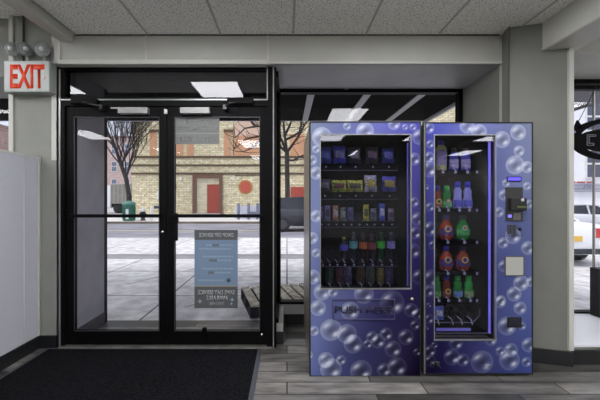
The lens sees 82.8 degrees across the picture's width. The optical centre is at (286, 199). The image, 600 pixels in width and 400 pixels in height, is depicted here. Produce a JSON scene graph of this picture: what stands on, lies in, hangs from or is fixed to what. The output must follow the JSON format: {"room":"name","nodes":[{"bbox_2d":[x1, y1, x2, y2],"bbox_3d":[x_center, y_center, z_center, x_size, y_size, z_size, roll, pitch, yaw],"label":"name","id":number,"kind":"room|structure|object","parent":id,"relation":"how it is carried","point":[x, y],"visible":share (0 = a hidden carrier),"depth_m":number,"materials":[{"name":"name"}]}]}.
{"room":"laundromat","nodes":[
{"label":"laundromat","id":0,"kind":"room"},
{"bbox_2d":[0,19,8,97],"bbox_3d":[-4.150,-1.331,3.285,3.700,0.509,0.630,0,0,0],"label":"wall","id":1,"kind":"structure","parent":0,"point":[4,23],"depth_m":2.97,"materials":[{"name":"paint"}]},
{"bbox_2d":[0,0,21,18],"bbox_3d":[-3.935,-1.635,-1.750,4.130,0.100,9.500,0,0,0],"label":"ceiling","id":2,"kind":"structure","parent":0,"point":[6,10],"depth_m":2.86,"materials":[{"name":"tile"}]},
{"bbox_2d":[14,16,50,159],"bbox_3d":[-2.176,-0.163,3.240,0.371,2.845,0.620,0,0,0],"label":"wall","id":3,"kind":"structure","parent":0,"point":[32,113],"depth_m":2.93,"materials":[{"name":"paint"}]},
{"bbox_2d":[3,42,55,94],"bbox_3d":[-2.175,-1.114,2.869,0.396,0.430,0.118,0,0,0],"label":"exit sign","id":4,"kind":"object","parent":3,"relation":"attached to","point":[27,77],"visible":1,"depth_m":2.83,"materials":[{"name":"grey plastic"}]},
{"bbox_2d":[41,160,56,334],"bbox_3d":[-2.035,0.407,2.917,0.132,1.495,0.025,0,0,0],"label":"wall","id":5,"kind":"structure","parent":3,"relation":"attached to","point":[48,167],"depth_m":2.90,"materials":[{"name":"paint"}]},
{"bbox_2d":[9,15,59,159],"bbox_3d":[-2.176,-0.163,2.940,0.422,2.845,0.060,0,0,0],"label":"trim","id":6,"kind":"structure","parent":5,"relation":"attached to","point":[11,17],"depth_m":2.91,"materials":[{"name":"grey paint"}]},
{"bbox_2d":[40,335,56,347],"bbox_3d":[-2.033,1.208,2.900,0.136,0.105,0.020,0,0,0],"label":"baseboard","id":7,"kind":"structure","parent":5,"relation":"attached to","point":[46,341],"depth_m":2.89,"materials":[{"name":"black rubber"}]},
{"bbox_2d":[56,66,275,347],"bbox_3d":[-1.034,0.061,2.945,1.879,2.397,0.090,0,0,0],"label":"door surround","id":8,"kind":"object","parent":5,"relation":"attached to","point":[268,103],"visible":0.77,"depth_m":2.91,"materials":[{"name":"black metal"}]},
{"bbox_2d":[66,99,166,344],"bbox_3d":[-1.462,0.193,2.876,0.884,2.102,0.188,0,0,0],"label":"door","id":9,"kind":"structure","parent":8,"relation":"attached to","point":[74,336],"depth_m":2.92,"materials":[{"name":"black metal"}]},
{"bbox_2d":[67,71,266,96],"bbox_3d":[-1.038,-1.000,2.954,1.732,0.241,0.008,0,0,0],"label":"window","id":10,"kind":"structure","parent":8,"relation":"attached to","point":[79,83],"depth_m":2.95,"materials":[{"name":"clear glass"}]},
{"bbox_2d":[167,99,266,344],"bbox_3d":[-0.602,0.193,2.876,0.860,2.102,0.187,0,0,0],"label":"door","id":11,"kind":"structure","parent":8,"relation":"attached to","point":[204,336],"depth_m":2.92,"materials":[{"name":"black metal"}]},
{"bbox_2d":[175,118,218,143],"bbox_3d":[-0.775,-0.598,2.938,0.381,0.230,0.004,0,0,0],"label":"sticker","id":12,"kind":"object","parent":11,"relation":"attached to","point":[187,130],"visible":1,"depth_m":2.94,"materials":[{"name":"grey"}]},
{"bbox_2d":[194,230,237,307],"bbox_3d":[-0.613,0.596,2.938,0.374,0.676,0.006,0,0,0],"label":"poster","id":13,"kind":"object","parent":11,"relation":"attached to","point":[215,251],"visible":1,"depth_m":2.94,"materials":[{"name":"blue paper"}]},
{"bbox_2d":[77,118,103,327],"bbox_3d":[-1.910,0.061,3.230,0.100,2.397,0.460,0,0,0],"label":"wall","id":14,"kind":"structure","parent":0,"point":[90,131],"depth_m":3.20,"materials":[{"name":"grey paint"}]},
{"bbox_2d":[77,312,104,328],"bbox_3d":[-1.857,1.200,3.228,0.015,0.120,0.455,0,0,0],"label":"baseboard","id":15,"kind":"structure","parent":14,"relation":"attached to","point":[97,322],"depth_m":3.28,"materials":[{"name":"grey"}]},
{"bbox_2d":[104,118,106,322],"bbox_3d":[-1.898,0.061,3.496,0.064,2.397,0.068,0,0,0],"label":"trim","id":16,"kind":"structure","parent":14,"relation":"attached to","point":[105,119],"depth_m":3.50,"materials":[{"name":"black metal"}]},
{"bbox_2d":[55,35,501,66],"bbox_3d":[-0.072,-1.363,3.212,3.715,0.453,0.777,0,0,0],"label":"wall","id":17,"kind":"structure","parent":0,"point":[281,48],"depth_m":2.82,"materials":[{"name":"paint"}]},
{"bbox_2d":[1,0,72,41],"bbox_3d":[-1.825,-1.444,-1.849,0.120,0.282,9.303,0,0,0],"label":"trim","id":18,"kind":"structure","parent":17,"relation":"attached to","point":[28,9],"depth_m":2.48,"materials":[{"name":"paint"}]},
{"bbox_2d":[57,60,267,66],"bbox_3d":[-1.030,-1.144,2.842,1.744,0.037,0.062,0,0,0],"label":"trim","id":19,"kind":"structure","parent":17,"relation":"attached to","point":[64,63],"depth_m":2.81,"materials":[{"name":"grey"}]},
{"bbox_2d":[57,35,268,60],"bbox_3d":[-1.027,-1.254,2.818,1.750,0.233,0.010,0,0,0],"label":"trim","id":20,"kind":"structure","parent":17,"relation":"attached to","point":[58,44],"depth_m":2.82,"materials":[{"name":"grey"}]},
{"bbox_2d":[75,34,499,35],"bbox_3d":[0.000,-1.367,2.817,3.520,0.006,0.012,0,0,0],"label":"trim","id":21,"kind":"structure","parent":17,"relation":"attached to","point":[77,34],"depth_m":2.82,"materials":[{"name":"black"}]},
{"bbox_2d":[30,0,558,34],"bbox_3d":[2.100,-1.367,-2.180,7.800,0.005,10.822,0,0,0],"label":"trim","id":22,"kind":"structure","parent":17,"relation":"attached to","point":[33,1],"depth_m":2.53,"materials":[{"name":"silver metal"}]},
{"bbox_2d":[268,61,501,64],"bbox_3d":[0.818,-1.140,2.830,1.951,0.018,0.026,0,0,0],"label":"trim","id":23,"kind":"structure","parent":17,"relation":"attached to","point":[269,62],"depth_m":2.82,"materials":[{"name":"grey paint"}]},
{"bbox_2d":[276,306,283,331],"bbox_3d":[-0.080,1.170,3.223,0.090,0.180,0.475,0,0,0],"label":"wall","id":24,"kind":"structure","parent":0,"point":[279,326],"depth_m":3.02,"materials":[{"name":"grey"}]},
{"bbox_2d":[276,71,279,322],"bbox_3d":[-0.097,-0.030,3.272,0.043,2.220,0.575,0,0,0],"label":"window","id":25,"kind":"structure","parent":24,"relation":"in","point":[277,72],"depth_m":3.43,"materials":[{"name":"black metal"}]},
{"bbox_2d":[280,304,303,313],"bbox_3d":[0.850,1.161,3.520,1.900,0.198,0.120,0,0,0],"label":"wall","id":26,"kind":"structure","parent":0,"point":[288,308],"depth_m":3.46,"materials":[{"name":"grey"}]},
{"bbox_2d":[284,314,303,323],"bbox_3d":[0.880,1.210,3.453,1.840,0.100,0.015,0,0,0],"label":"baseboard","id":27,"kind":"structure","parent":26,"relation":"attached to","point":[288,318],"depth_m":3.44,"materials":[{"name":"black rubber"}]},
{"bbox_2d":[280,89,462,303],"bbox_3d":[0.858,-0.049,3.500,1.885,2.238,0.100,0,0,0],"label":"window","id":28,"kind":"structure","parent":26,"relation":"in","point":[458,93],"depth_m":3.47,"materials":[{"name":"black metal"}]},
{"bbox_2d":[0,320,599,399],"bbox_3d":[0.000,1.304,-1.470,12.000,0.112,10.060,0,0,0],"label":"floor","id":29,"kind":"structure","parent":0,"point":[283,371],"depth_m":2.37,"materials":[{"name":"grey wood"}]},
{"bbox_2d":[0,150,40,371],"bbox_3d":[-2.138,0.444,1.559,0.070,1.632,2.718,0,0,0],"label":"partition panel","id":30,"kind":"object","parent":29,"relation":"on","point":[20,173],"visible":1,"depth_m":2.68,"materials":[{"name":"laminate"}]},
{"bbox_2d":[0,348,261,399],"bbox_3d":[-1.121,1.255,2.237,1.818,0.008,1.295,0,0,0],"label":"entrance mat","id":31,"kind":"object","parent":29,"relation":"on","point":[53,373],"visible":1,"depth_m":2.44,"materials":[{"name":"grey carpet"}]},
{"bbox_2d":[304,121,420,375],"bbox_3d":[0.560,0.351,2.887,0.797,1.826,0.926,0,0,0],"label":"vending machine","id":32,"kind":"object","parent":29,"relation":"on","point":[354,329],"visible":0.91,"depth_m":2.43,"materials":[{"name":"blue metal"}]},
{"bbox_2d":[321,147,330,162],"bbox_3d":[0.290,-0.342,2.599,0.081,0.129,0.063,0,0,34],"label":"snack bag","id":33,"kind":"object","parent":32,"relation":"on","point":[325,151],"visible":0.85,"depth_m":2.58,"materials":[{"name":"plastic"}]},
{"bbox_2d":[331,180,346,191],"bbox_3d":[0.398,-0.107,2.599,0.117,0.091,0.054,0,0,0],"label":"snack bag","id":34,"kind":"object","parent":32,"relation":"on","point":[340,184],"visible":0.98,"depth_m":2.59,"materials":[{"name":"plastic"}]},
{"bbox_2d":[333,146,345,162],"bbox_3d":[0.401,-0.346,2.599,0.081,0.136,0.063,0,0,34],"label":"snack bag","id":35,"kind":"object","parent":32,"relation":"on","point":[339,151],"visible":0.93,"depth_m":2.59,"materials":[{"name":"plastic"}]},
{"bbox_2d":[340,237,347,261],"bbox_3d":[0.436,0.377,2.600,0.062,0.189,0.062,0,0,0],"label":"soda bottle","id":36,"kind":"object","parent":32,"relation":"on","point":[343,245],"visible":0.95,"depth_m":2.58,"materials":[{"name":"blue plastic"}]},
{"bbox_2d":[344,267,351,284],"bbox_3d":[0.467,0.578,2.600,0.059,0.134,0.059,0,0,0],"label":"drink can","id":37,"kind":"object","parent":32,"relation":"on","point":[347,270],"visible":0.81,"depth_m":2.58,"materials":[{"name":"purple metal"}]},
{"bbox_2d":[349,232,357,261],"bbox_3d":[0.508,0.358,2.600,0.062,0.227,0.062,0,0,0],"label":"soda bottle","id":38,"kind":"object","parent":32,"relation":"on","point":[353,243],"visible":0.97,"depth_m":2.58,"materials":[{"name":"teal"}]},
{"bbox_2d":[348,147,360,162],"bbox_3d":[0.515,-0.342,2.599,0.081,0.129,0.063,0,0,34],"label":"snack bag","id":39,"kind":"object","parent":32,"relation":"on","point":[354,152],"visible":0.96,"depth_m":2.59,"materials":[{"name":"plastic"}]},
{"bbox_2d":[347,180,362,191],"bbox_3d":[0.520,-0.107,2.599,0.125,0.091,0.054,0,0,0],"label":"snack bag","id":40,"kind":"object","parent":32,"relation":"on","point":[357,184],"visible":0.99,"depth_m":2.59,"materials":[{"name":"plastic"}]},
{"bbox_2d":[321,269,398,286],"bbox_3d":[0.536,0.659,2.885,0.613,0.023,0.630,0,0,0],"label":"shelf","id":41,"kind":"object","parent":32,"relation":"attached to","point":[354,282],"depth_m":2.62,"materials":[{"name":"black metal"}]},
{"bbox_2d":[321,250,398,266],"bbox_3d":[0.536,0.488,2.885,0.613,0.030,0.630,0,0,0],"label":"shelf","id":42,"kind":"object","parent":32,"relation":"attached to","point":[330,262],"depth_m":2.57,"materials":[{"name":"black metal"}]},
{"bbox_2d":[321,217,398,227],"bbox_3d":[0.536,0.186,2.885,0.613,0.045,0.630,0,0,0],"label":"shelf","id":43,"kind":"object","parent":32,"relation":"attached to","point":[358,222],"depth_m":2.57,"materials":[{"name":"black metal"}]},
{"bbox_2d":[321,192,398,199],"bbox_3d":[0.536,-0.032,2.885,0.613,0.057,0.630,0,0,0],"label":"shelf","id":44,"kind":"object","parent":32,"relation":"attached to","point":[324,195],"depth_m":2.57,"materials":[{"name":"black metal"}]},
{"bbox_2d":[321,163,398,170],"bbox_3d":[0.536,-0.250,2.885,0.613,0.053,0.630,0,0,0],"label":"shelf","id":45,"kind":"object","parent":32,"relation":"attached to","point":[324,166],"depth_m":2.57,"materials":[{"name":"black metal"}]},
{"bbox_2d":[357,267,364,284],"bbox_3d":[0.566,0.578,2.600,0.059,0.134,0.059,0,0,0],"label":"drink can","id":46,"kind":"object","parent":32,"relation":"on","point":[360,270],"visible":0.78,"depth_m":2.58,"materials":[{"name":"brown metal"}]},
{"bbox_2d":[359,233,366,261],"bbox_3d":[0.581,0.362,2.600,0.061,0.220,0.062,0,0,0],"label":"soda bottle","id":47,"kind":"object","parent":32,"relation":"on","point":[362,242],"visible":0.95,"depth_m":2.58,"materials":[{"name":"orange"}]},
{"bbox_2d":[366,267,373,284],"bbox_3d":[0.635,0.578,2.600,0.059,0.134,0.059,0,0,0],"label":"drink can","id":48,"kind":"object","parent":32,"relation":"on","point":[369,270],"visible":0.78,"depth_m":2.58,"materials":[{"name":"silver metal"}]},
{"bbox_2d":[364,175,376,191],"bbox_3d":[0.638,-0.127,2.599,0.081,0.129,0.063,0,0,34],"label":"snack bag","id":49,"kind":"object","parent":32,"relation":"on","point":[370,180],"visible":0.99,"depth_m":2.59,"materials":[{"name":"plastic"}]},
{"bbox_2d":[368,234,375,261],"bbox_3d":[0.650,0.366,2.600,0.062,0.212,0.062,0,0,0],"label":"soda bottle","id":50,"kind":"object","parent":32,"relation":"on","point":[371,242],"visible":0.98,"depth_m":2.58,"materials":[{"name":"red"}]},
{"bbox_2d":[366,147,377,162],"bbox_3d":[0.649,-0.342,2.599,0.081,0.129,0.063,0,0,34],"label":"snack bag","id":51,"kind":"object","parent":32,"relation":"on","point":[371,152],"visible":0.94,"depth_m":2.59,"materials":[{"name":"plastic"}]},
{"bbox_2d":[377,232,384,261],"bbox_3d":[0.719,0.358,2.600,0.061,0.227,0.062,0,0,0],"label":"soda bottle","id":52,"kind":"object","parent":32,"relation":"on","point":[380,241],"visible":0.95,"depth_m":2.58,"materials":[{"name":"green plastic"}]},
{"bbox_2d":[382,148,393,162],"bbox_3d":[0.771,-0.339,2.599,0.081,0.121,0.063,0,0,34],"label":"snack bag","id":53,"kind":"object","parent":32,"relation":"on","point":[388,153],"visible":0.94,"depth_m":2.59,"materials":[{"name":"plastic"}]},
{"bbox_2d":[382,176,395,191],"bbox_3d":[0.780,-0.123,2.599,0.109,0.121,0.054,0,0,0],"label":"snack bag","id":54,"kind":"object","parent":32,"relation":"on","point":[388,181],"visible":0.98,"depth_m":2.59,"materials":[{"name":"plastic"}]},
{"bbox_2d":[387,232,394,261],"bbox_3d":[0.795,0.358,2.600,0.061,0.227,0.062,0,0,0],"label":"soda bottle","id":55,"kind":"object","parent":32,"relation":"on","point":[390,241],"visible":0.93,"depth_m":2.58,"materials":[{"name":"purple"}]},
{"bbox_2d":[421,122,532,373],"bbox_3d":[1.370,0.351,2.870,0.779,1.817,0.960,0,0,0],"label":"vending machine","id":56,"kind":"object","parent":29,"relation":"on","point":[491,331],"visible":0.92,"depth_m":2.43,"materials":[{"name":"blue metal"}]},
{"bbox_2d":[435,141,446,169],"bbox_3d":[1.178,-0.339,2.600,0.085,0.227,0.053,0,0,0],"label":"bottle","id":57,"kind":"object","parent":56,"relation":"on","point":[441,150],"visible":0.91,"depth_m":2.58,"materials":[{"name":"blue"}]},
{"bbox_2d":[439,215,452,239],"bbox_3d":[1.216,0.210,2.597,0.106,0.189,0.065,0,0,0],"label":"detergent jug","id":58,"kind":"object","parent":56,"relation":"on","point":[446,228],"visible":0.98,"depth_m":2.58,"materials":[{"name":"orange"}]},
{"bbox_2d":[439,246,452,270],"bbox_3d":[1.216,0.445,2.597,0.106,0.189,0.065,0,0,0],"label":"detergent jug","id":59,"kind":"object","parent":56,"relation":"on","point":[446,259],"visible":0.97,"depth_m":2.58,"materials":[{"name":"orange"}]},
{"bbox_2d":[442,276,450,297],"bbox_3d":[1.220,0.657,2.597,0.065,0.174,0.052,0,0,0],"label":"detergent bottle","id":60,"kind":"object","parent":56,"relation":"on","point":[446,290],"visible":0.88,"depth_m":2.58,"materials":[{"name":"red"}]},
{"bbox_2d":[442,185,451,207],"bbox_3d":[1.221,-0.024,2.597,0.071,0.174,0.056,0,0,0],"label":"bottle","id":61,"kind":"object","parent":56,"relation":"on","point":[446,200],"visible":0.95,"depth_m":2.58,"materials":[{"name":"green plastic"}]},
{"bbox_2d":[435,303,470,321],"bbox_3d":[1.230,0.927,2.900,0.369,0.006,0.600,0,0,0],"label":"shelf","id":62,"kind":"object","parent":56,"relation":"attached to","point":[451,315],"depth_m":2.70,"materials":[{"name":"black metal"}]},
{"bbox_2d":[449,148,458,169],"bbox_3d":[1.275,-0.312,2.600,0.070,0.174,0.042,0,0,0],"label":"bottle","id":63,"kind":"object","parent":56,"relation":"on","point":[453,159],"visible":0.86,"depth_m":2.58,"materials":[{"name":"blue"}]},
{"bbox_2d":[435,279,478,302],"bbox_3d":[1.250,0.761,2.885,0.409,0.030,0.630,0,0,0],"label":"shelf","id":64,"kind":"object","parent":56,"relation":"attached to","point":[437,300],"depth_m":2.57,"materials":[{"name":"black metal"}]},
{"bbox_2d":[435,258,478,275],"bbox_3d":[1.250,0.557,2.885,0.409,0.030,0.630,0,0,0],"label":"shelf","id":65,"kind":"object","parent":56,"relation":"attached to","point":[438,272],"depth_m":2.57,"materials":[{"name":"black metal"}]},
{"bbox_2d":[435,233,478,244],"bbox_3d":[1.250,0.322,2.885,0.409,0.030,0.630,0,0,0],"label":"shelf","id":66,"kind":"object","parent":56,"relation":"attached to","point":[454,241],"depth_m":2.57,"materials":[{"name":"black metal"}]},
{"bbox_2d":[435,208,478,212],"bbox_3d":[1.250,0.080,2.885,0.409,0.030,0.630,0,0,0],"label":"shelf","id":67,"kind":"object","parent":56,"relation":"attached to","point":[437,210],"depth_m":2.57,"materials":[{"name":"black metal"}]},
{"bbox_2d":[435,170,478,176],"bbox_3d":[1.250,-0.208,2.885,0.409,0.030,0.630,0,0,0],"label":"shelf","id":68,"kind":"object","parent":56,"relation":"attached to","point":[438,173],"depth_m":2.57,"materials":[{"name":"black metal"}]},
{"bbox_2d":[453,181,462,207],"bbox_3d":[1.305,-0.039,2.599,0.070,0.204,0.050,0,0,0],"label":"bottle","id":69,"kind":"object","parent":56,"relation":"on","point":[457,199],"visible":0.96,"depth_m":2.58,"materials":[{"name":"blue plastic"}]},
{"bbox_2d":[453,276,462,297],"bbox_3d":[1.305,0.657,2.599,0.073,0.174,0.052,0,0,0],"label":"detergent bottle","id":70,"kind":"object","parent":56,"relation":"on","point":[457,289],"visible":0.93,"depth_m":2.58,"materials":[{"name":"green plastic"}]},
{"bbox_2d":[456,246,469,270],"bbox_3d":[1.344,0.445,2.597,0.106,0.189,0.065,0,0,0],"label":"detergent jug","id":71,"kind":"object","parent":56,"relation":"on","point":[462,258],"visible":0.94,"depth_m":2.58,"materials":[{"name":"orange"}]},
{"bbox_2d":[456,215,469,239],"bbox_3d":[1.344,0.210,2.597,0.103,0.189,0.063,0,0,0],"label":"detergent jug","id":72,"kind":"object","parent":56,"relation":"on","point":[462,227],"visible":0.97,"depth_m":2.58,"materials":[{"name":"green plastic"}]},
{"bbox_2d":[460,148,470,169],"bbox_3d":[1.365,-0.312,2.600,0.074,0.174,0.045,0,0,0],"label":"bottle","id":73,"kind":"object","parent":56,"relation":"on","point":[465,160],"visible":0.89,"depth_m":2.58,"materials":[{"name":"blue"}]},
{"bbox_2d":[463,181,472,207],"bbox_3d":[1.381,-0.039,2.599,0.070,0.204,0.050,0,0,0],"label":"bottle","id":74,"kind":"object","parent":56,"relation":"on","point":[467,199],"visible":0.95,"depth_m":2.58,"materials":[{"name":"blue plastic"}]},
{"bbox_2d":[464,276,473,297],"bbox_3d":[1.389,0.657,2.599,0.073,0.174,0.052,0,0,0],"label":"detergent bottle","id":75,"kind":"object","parent":56,"relation":"on","point":[468,284],"visible":0.91,"depth_m":2.58,"materials":[{"name":"green plastic"}]},
{"bbox_2d":[31,0,574,34],"bbox_3d":[2.100,-1.430,-1.839,7.800,0.120,9.323,0,0,0],"label":"ceiling","id":76,"kind":"structure","parent":0,"point":[80,16],"depth_m":2.52,"materials":[{"name":"tile"}]},
{"bbox_2d":[275,64,499,88],"bbox_3d":[0.850,-1.134,3.147,1.900,0.006,0.627,0,0,0],"label":"soffit","id":77,"kind":"structure","parent":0,"point":[448,76],"depth_m":3.11,"materials":[{"name":"grey paint"}]},
{"bbox_2d":[463,23,568,350],"bbox_3d":[1.960,-0.055,3.080,0.406,2.630,1.000,0,0,0],"label":"wall","id":78,"kind":"structure","parent":0,"point":[538,78],"depth_m":2.63,"materials":[{"name":"paint"}]},
{"bbox_2d":[508,26,509,121],"bbox_3d":[1.758,-0.064,2.688,0.016,2.608,0.017,0,0,0],"label":"cable","id":79,"kind":"object","parent":78,"relation":"attached to","point":[509,26],"visible":0.45,"depth_m":2.68,"materials":[{"name":"grey plastic"}]},
{"bbox_2d":[533,347,572,366],"bbox_3d":[1.958,1.205,2.632,0.426,0.110,0.020,0,0,16],"label":"baseboard","id":80,"kind":"structure","parent":78,"relation":"attached to","point":[540,355],"depth_m":2.60,"materials":[{"name":"black rubber"}]},
{"bbox_2d":[567,47,573,350],"bbox_3d":[2.150,-0.115,2.584,0.035,2.510,0.032,0,0,0],"label":"trim","id":81,"kind":"structure","parent":78,"relation":"attached to","point":[570,51],"depth_m":2.57,"materials":[{"name":"grey paint"}]},
{"bbox_2d":[542,0,599,47],"bbox_3d":[2.104,-1.265,-1.920,0.250,0.210,9.160,0,0,0],"label":"trim","id":82,"kind":"structure","parent":78,"relation":"attached to","point":[578,12],"depth_m":2.39,"materials":[{"name":"paint"}]},
{"bbox_2d":[542,14,599,50],"bbox_3d":[2.103,-1.262,-1.918,0.260,0.216,9.164,0,0,0],"label":"trim","id":83,"kind":"structure","parent":78,"relation":"attached to","point":[588,32],"depth_m":2.42,"materials":[{"name":"grey"}]},
{"bbox_2d":[574,39,599,78],"bbox_3d":[3.893,-1.335,3.160,4.215,0.310,0.880,0,0,0],"label":"wall","id":84,"kind":"structure","parent":0,"point":[586,58],"depth_m":2.91,"materials":[{"name":"paint"}]},
{"bbox_2d":[0,95,454,123],"bbox_3d":[-2.015,-1.290,4.485,8.370,0.180,1.750,0,0,0],"label":"canopy","id":85,"kind":"object","parent":84,"relation":"attached to","point":[424,108],"visible":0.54,"depth_m":4.56,"materials":[{"name":"grey metal"}]},
{"bbox_2d":[574,80,599,159],"bbox_3d":[3.116,-0.763,3.243,0.836,0.776,0.034,0,0,0],"label":"hanging sign","id":86,"kind":"object","parent":84,"relation":"hanging from","point":[590,140],"visible":0.88,"depth_m":3.23,"materials":[{"name":"black"}]},
{"bbox_2d":[574,91,599,110],"bbox_3d":[4.253,-1.556,4.040,3.906,0.888,0.860,0,0,0],"label":"awning","id":87,"kind":"object","parent":84,"relation":"attached to","point":[581,98],"visible":0.02,"depth_m":4.13,"materials":[{"name":"grey"}]},
{"bbox_2d":[574,347,599,349],"bbox_3d":[4.081,1.192,3.035,3.837,0.135,0.830,0,0,0],"label":"wall","id":88,"kind":"structure","parent":0,"point":[575,348],"depth_m":2.62,"materials":[{"name":"paint"}]},
{"bbox_2d":[572,350,599,364],"bbox_3d":[4.081,1.208,2.610,3.837,0.105,0.020,0,0,0],"label":"baseboard","id":89,"kind":"structure","parent":88,"relation":"attached to","point":[580,357],"depth_m":2.60,"materials":[{"name":"black rubber"}]},
{"bbox_2d":[574,313,599,346],"bbox_3d":[4.081,1.117,2.970,3.837,0.017,0.740,0,0,0],"label":"sill","id":90,"kind":"structure","parent":88,"relation":"on","point":[586,325],"depth_m":2.89,"materials":[{"name":"white laminate"}]},
{"bbox_2d":[590,267,599,316],"bbox_3d":[3.155,0.878,3.250,0.438,0.457,0.100,0,0,0],"label":"box","id":91,"kind":"object","parent":90,"relation":"on","point":[594,271],"visible":1,"depth_m":3.25,"materials":[{"name":"black"}]},
{"bbox_2d":[574,79,599,312],"bbox_3d":[4.081,-0.028,3.380,3.837,2.345,0.120,0,0,0],"label":"window","id":92,"kind":"structure","parent":88,"relation":"in","point":[579,84],"depth_m":3.34,"materials":[{"name":"black metal"}]},
{"label":"outside","id":93,"kind":"structure","parent":0,"visible":0},
{"bbox_2d":[107,208,121,213],"bbox_3d":[0.000,1.485,78.600,180.000,0.350,102.800,0,0,0],"label":"ground","id":94,"kind":"structure","parent":93,"point":[109,210],"depth_m":38.73,"materials":[{"name":"grey snow"}]},
{"bbox_2d":[0,124,8,150],"bbox_3d":[-49.500,-4.048,46.900,25.300,11.416,12.200,0,0,0],"label":"apartment building","id":95,"kind":"structure","parent":94,"relation":"on","point":[4,130],"depth_m":44.53,"materials":[{"name":"red brick"}]},
{"bbox_2d":[107,136,131,185],"bbox_3d":[-31.500,-4.998,67.900,21.300,13.316,12.200,0,0,0],"label":"apartment building","id":96,"kind":"structure","parent":94,"relation":"on","point":[114,174],"depth_m":62.00,"materials":[{"name":"brick"}]},
{"bbox_2d":[107,184,131,212],"bbox_3d":[-16.888,-0.120,34.140,4.077,2.866,2.320,0,0,0],"label":"truck","id":97,"kind":"object","parent":94,"relation":"on","point":[116,193],"visible":0.36,"depth_m":33.00,"materials":[{"name":"grey metal"}]},
{"bbox_2d":[131,107,454,213],"bbox_3d":[2.346,-4.315,33.650,29.509,11.350,14.900,0,0,0],"label":"brick building","id":98,"kind":"structure","parent":94,"relation":"on","point":[210,178],"depth_m":27.00,"materials":[{"name":"brown brick"}]},
{"bbox_2d":[290,187,303,196],"bbox_3d":[0.814,0.139,26.960,1.072,2.342,0.080,0,0,0],"label":"shutter","id":99,"kind":"object","parent":98,"relation":"hanging from","point":[294,191],"depth_m":26.92,"materials":[{"name":"red metal"}]},
{"bbox_2d":[574,106,599,205],"bbox_3d":[29.000,-4.715,29.350,22.300,12.750,10.300,0,0,0],"label":"apartment building","id":100,"kind":"structure","parent":94,"relation":"on","point":[582,164],"depth_m":24.50,"materials":[{"name":"white"}]},
{"bbox_2d":[574,184,599,191],"bbox_3d":[21.548,-0.880,24.250,2.216,0.545,0.100,0,0,0],"label":"sign","id":101,"kind":"object","parent":100,"relation":"hanging from","point":[587,185],"depth_m":24.20,"materials":[{"name":"white"}]},
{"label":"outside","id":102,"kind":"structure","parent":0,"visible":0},
{"bbox_2d":[107,221,258,223],"bbox_3d":[0.000,1.485,19.850,56.000,0.450,0.300,0,0,0],"label":"kerb","id":103,"kind":"object","parent":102,"point":[108,222],"visible":0.15,"depth_m":19.70,"materials":[{"name":"grey concrete"}]},
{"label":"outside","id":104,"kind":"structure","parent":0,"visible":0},
{"bbox_2d":[107,218,258,220],"bbox_3d":[0.000,1.485,23.600,56.000,0.450,7.200,0,0,0],"label":"sidewalk","id":105,"kind":"structure","parent":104,"point":[108,219],"depth_m":21.97,"materials":[{"name":"white concrete"}]},
{"bbox_2d":[122,201,135,220],"bbox_3d":[-9.573,0.651,20.600,0.785,1.217,0.785,0,0,0],"label":"trash bin","id":106,"kind":"object","parent":105,"relation":"on","point":[128,207],"visible":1,"depth_m":20.32,"materials":[{"name":"teal"}]},
{"bbox_2d":[107,121,158,200],"bbox_3d":[-10.956,-5.104,22.880,9.356,12.737,7.724,0,0,37],"label":"street tree","id":107,"kind":"object","parent":105,"relation":"on","point":[120,159],"visible":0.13,"depth_m":22.32,"materials":[{"name":"brown plant"}]},
{"bbox_2d":[235,206,255,218],"bbox_3d":[-2.426,0.829,22.835,2.061,0.861,0.530,0,0,0],"label":"concrete barrier","id":108,"kind":"object","parent":105,"relation":"on","point":[243,209],"visible":0.36,"depth_m":22.60,"materials":[{"name":"grey concrete"}]},
{"bbox_2d":[223,121,308,196],"bbox_3d":[-0.971,-3.044,20.293,5.906,8.609,2.331,0,0,0],"label":"street tree","id":109,"kind":"object","parent":105,"relation":"on","point":[284,148],"visible":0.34,"depth_m":20.53,"materials":[{"name":"brown plant"}]},
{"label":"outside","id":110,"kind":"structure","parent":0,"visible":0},
{"bbox_2d":[107,254,303,258],"bbox_3d":[-12.000,1.295,7.625,32.000,0.064,0.650,0,0,0],"label":"ground patch","id":111,"kind":"structure","parent":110,"point":[109,256],"depth_m":7.60,"materials":[{"name":"grey concrete"}]},
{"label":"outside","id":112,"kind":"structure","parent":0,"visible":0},
{"bbox_2d":[107,224,303,236],"bbox_3d":[0.000,1.595,15.725,120.000,0.450,8.550,0,0,0],"label":"road","id":113,"kind":"structure","parent":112,"point":[113,230],"depth_m":15.79,"materials":[{"name":"grey asphalt"}]},
{"bbox_2d":[281,197,303,231],"bbox_3d":[1.205,0.613,15.400,4.637,1.515,2.040,0,0,0],"label":"parked car","id":114,"kind":"object","parent":113,"relation":"on","point":[292,208],"visible":0.2,"depth_m":14.52,"materials":[{"name":"grey paint"}]},
{"bbox_2d":[574,204,599,223],"bbox_3d":[15.062,0.938,17.600,4.637,1.465,2.040,0,0,0],"label":"parked car","id":115,"kind":"object","parent":113,"relation":"on","point":[582,212],"visible":0.12,"depth_m":16.81,"materials":[{"name":"grey paint"}]},
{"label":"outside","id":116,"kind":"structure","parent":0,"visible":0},
{"bbox_2d":[107,238,599,319],"bbox_3d":[0.000,1.490,7.431,56.000,0.450,7.739,0,0,0],"label":"sidewalk","id":117,"kind":"structure","parent":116,"point":[125,300],"depth_m":5.62,"materials":[{"name":"concrete"}]},
{"bbox_2d":[241,283,303,318],"bbox_3d":[0.061,1.194,4.156,1.150,0.139,0.800,0,0,-15],"label":"bench","id":118,"kind":"object","parent":117,"relation":"on","point":[249,296],"visible":0.36,"depth_m":4.09,"materials":[{"name":"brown wood"}]},
{"bbox_2d":[574,218,599,259],"bbox_3d":[6.623,0.892,10.182,2.040,1.335,4.637,0,0,-2],"label":"parked car","id":119,"kind":"object","parent":117,"relation":"on","point":[582,231],"visible":0.16,"depth_m":7.91,"materials":[{"name":"white paint"}]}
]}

